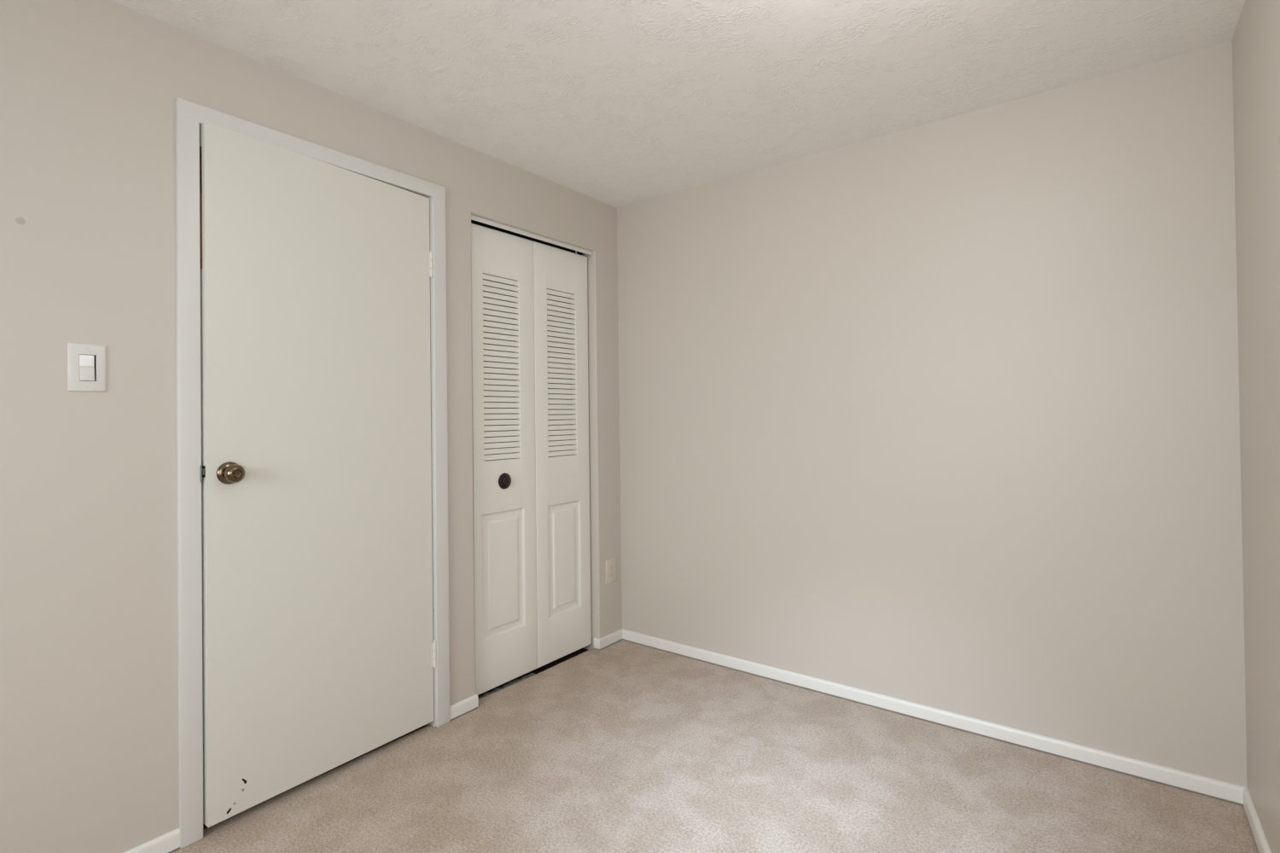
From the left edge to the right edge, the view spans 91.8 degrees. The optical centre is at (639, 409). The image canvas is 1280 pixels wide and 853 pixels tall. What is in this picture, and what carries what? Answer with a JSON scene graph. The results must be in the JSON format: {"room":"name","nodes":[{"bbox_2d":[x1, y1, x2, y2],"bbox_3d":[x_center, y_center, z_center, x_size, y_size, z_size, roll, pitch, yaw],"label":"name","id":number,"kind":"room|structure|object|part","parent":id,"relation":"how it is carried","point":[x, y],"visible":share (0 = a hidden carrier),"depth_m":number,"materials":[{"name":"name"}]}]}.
{"room":"empty bedroom","nodes":[
{"label":"empty bedroom","id":0,"kind":"room"},
{"bbox_2d":[0,0,622,852],"bbox_3d":[-1.482,0.081,1.600,0.116,2.326,4.630,-1,-1,37],"label":"wall","id":1,"kind":"structure","parent":0,"point":[89,89],"depth_m":1.64,"materials":[{"name":"beige paint"}]},
{"bbox_2d":[67,343,106,391],"bbox_3d":[-1.415,-0.107,1.590,0.011,0.122,0.076,-1,-1,37],"label":"light switch","id":2,"kind":"object","parent":1,"relation":"attached to","point":[87,371],"visible":1,"depth_m":1.59,"materials":[{"name":"white plastic"}]},
{"bbox_2d":[123,827,180,852],"bbox_3d":[-2.014,1.192,0.764,0.012,0.048,2.423,-1,-1,37],"label":"baseboard","id":3,"kind":"structure","parent":1,"relation":"attached to","point":[170,841],"depth_m":1.69,"materials":[{"name":"white paint"}]},
{"bbox_2d":[174,97,450,849],"bbox_3d":[-1.072,0.180,2.125,0.134,2.117,0.884,-1,-1,37],"label":"door frame","id":4,"kind":"structure","parent":1,"relation":"attached to","point":[189,115],"depth_m":1.77,"materials":[{"name":"white paint"}]},
{"bbox_3d":[-1.270,0.184,1.791,0.006,0.057,0.050,0,-1,-45],"label":"strike plate","id":5,"kind":"part","parent":4,"relation":"part of","materials":[{"name":"silver metal"}]},
{"bbox_2d":[199,121,436,827],"bbox_3d":[-1.012,0.184,2.080,0.094,2.026,0.772,-1,-1,35],"label":"door","id":6,"kind":"structure","parent":1,"relation":"in","point":[319,650],"depth_m":2.01,"materials":[{"name":"white paint"}]},
{"bbox_3d":[-1.253,0.178,1.784,0.023,0.033,0.003,-1,-1,35],"label":"latch plate","id":7,"kind":"part","parent":6,"relation":"part of","materials":[{"name":"grey metal"}]},
{"bbox_3d":[-1.202,0.186,1.818,0.011,0.066,0.066,-1,-1,35],"label":"knob","id":8,"kind":"part","parent":6,"relation":"part of","materials":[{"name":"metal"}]},
{"bbox_3d":[-1.179,0.185,1.802,0.045,0.054,0.054,-1,-1,35],"label":"knob","id":9,"kind":"part","parent":6,"relation":"part of","materials":[{"name":"brown metal"}]},
{"bbox_2d":[449,694,478,719],"bbox_3d":[-0.709,1.192,2.491,0.012,0.048,0.138,-1,-1,37],"label":"baseboard","id":10,"kind":"structure","parent":1,"relation":"attached to","point":[457,709],"depth_m":2.49,"materials":[{"name":"white paint"}]},
{"bbox_2d":[471,215,592,255],"bbox_3d":[-0.508,-0.804,2.910,0.068,0.019,0.770,-1,-1,37],"label":"closet track","id":11,"kind":"object","parent":1,"relation":"attached to","point":[476,220],"visible":0.59,"depth_m":2.87,"materials":[{"name":"white metal"}]},
{"bbox_2d":[471,222,591,695],"bbox_3d":[-0.489,0.196,2.894,0.052,2.014,0.752,-1,-1,37],"label":"door","id":12,"kind":"structure","parent":11,"relation":"hanging from","point":[532,561],"depth_m":2.86,"materials":[{"name":"white paint"}]},
{"bbox_3d":[-0.601,0.718,2.738,0.007,0.536,0.238,-1,-1,37],"label":"raised panel","id":13,"kind":"part","parent":12,"relation":"part of","materials":[{"name":"white paint"}]},
{"bbox_3d":[-0.612,0.207,2.751,0.028,1.992,0.376,-1,-1,37],"label":"panel","id":14,"kind":"part","parent":12,"relation":"part of","materials":[{"name":"white paint"}]},
{"bbox_3d":[-0.590,0.315,2.734,0.024,0.071,0.071,-1,-1,37],"label":"knob","id":15,"kind":"part","parent":12,"relation":"part of","materials":[{"name":"brown metal"}]},
{"bbox_3d":[-0.384,0.207,3.052,0.028,1.992,0.373,-1,-1,37],"label":"panel","id":16,"kind":"part","parent":12,"relation":"part of","materials":[{"name":"white paint"}]},
{"bbox_3d":[-0.371,0.725,3.042,0.007,0.530,0.222,-1,-1,37],"label":"raised panel","id":17,"kind":"part","parent":12,"relation":"part of","materials":[{"name":"white paint"}]},
{"bbox_2d":[593,628,622,649],"bbox_3d":[-0.162,1.193,3.239,0.042,0.048,0.194,-1,-1,37],"label":"baseboard","id":18,"kind":"structure","parent":1,"relation":"attached to","point":[600,643],"depth_m":3.20,"materials":[{"name":"white paint"}]},
{"bbox_2d":[605,558,616,584],"bbox_3d":[-0.151,0.844,3.241,0.008,0.124,0.079,-1,-1,37],"label":"electrical outlet","id":19,"kind":"object","parent":1,"relation":"attached to","point":[610,564],"visible":1,"depth_m":3.24,"materials":[{"name":"beige plastic"}]},
{"bbox_2d":[609,564,613,570],"bbox_3d":[-0.149,0.824,3.239,0.002,0.028,0.034,-1,-1,37],"label":"receptacle","id":20,"kind":"object","parent":19,"relation":"attached to","point":[611,567],"depth_m":3.24,"materials":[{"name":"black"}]},
{"bbox_2d":[482,279,573,515],"bbox_3d":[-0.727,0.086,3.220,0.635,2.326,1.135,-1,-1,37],"label":"louvers","id":21,"kind":"structure","parent":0,"point":[483,279],"depth_m":3.58,"materials":[{"name":"white paint"}]},
{"bbox_2d":[110,0,1245,208],"bbox_3d":[-0.964,-1.142,1.209,3.820,0.100,4.630,-1,-1,37],"label":"ceiling","id":22,"kind":"structure","parent":0,"point":[616,103],"depth_m":1.96,"materials":[{"name":"white paint"}]},
{"bbox_2d":[171,640,1259,852],"bbox_3d":[-0.936,1.273,1.187,3.820,0.120,4.630,-1,-1,37],"label":"floor","id":23,"kind":"structure","parent":0,"point":[623,747],"depth_m":1.98,"materials":[{"name":"beige carpet"}]},
{"bbox_2d":[616,40,1247,805],"bbox_3d":[0.884,0.062,2.642,2.404,2.326,0.115,-1,-1,37],"label":"wall","id":24,"kind":"structure","parent":0,"point":[944,415],"depth_m":2.30,"materials":[{"name":"beige paint"}]},
{"bbox_2d":[622,628,1245,803],"bbox_3d":[0.859,1.175,2.581,2.404,0.048,0.012,-1,-1,37],"label":"baseboard","id":25,"kind":"structure","parent":24,"relation":"attached to","point":[1191,782],"depth_m":2.29,"materials":[{"name":"white paint"}]},
{"bbox_2d":[1232,0,1279,852],"bbox_3d":[0.527,0.043,0.081,0.115,2.326,4.630,-1,-1,37],"label":"wall","id":26,"kind":"structure","parent":0,"point":[1256,37],"depth_m":1.62,"materials":[{"name":"beige paint"}]},
{"bbox_2d":[1242,787,1271,852],"bbox_3d":[0.490,1.157,0.109,0.012,0.048,4.400,-1,-1,37],"label":"baseboard","id":27,"kind":"structure","parent":26,"relation":"attached to","point":[1261,842],"depth_m":1.72,"materials":[{"name":"white paint"}]}
]}

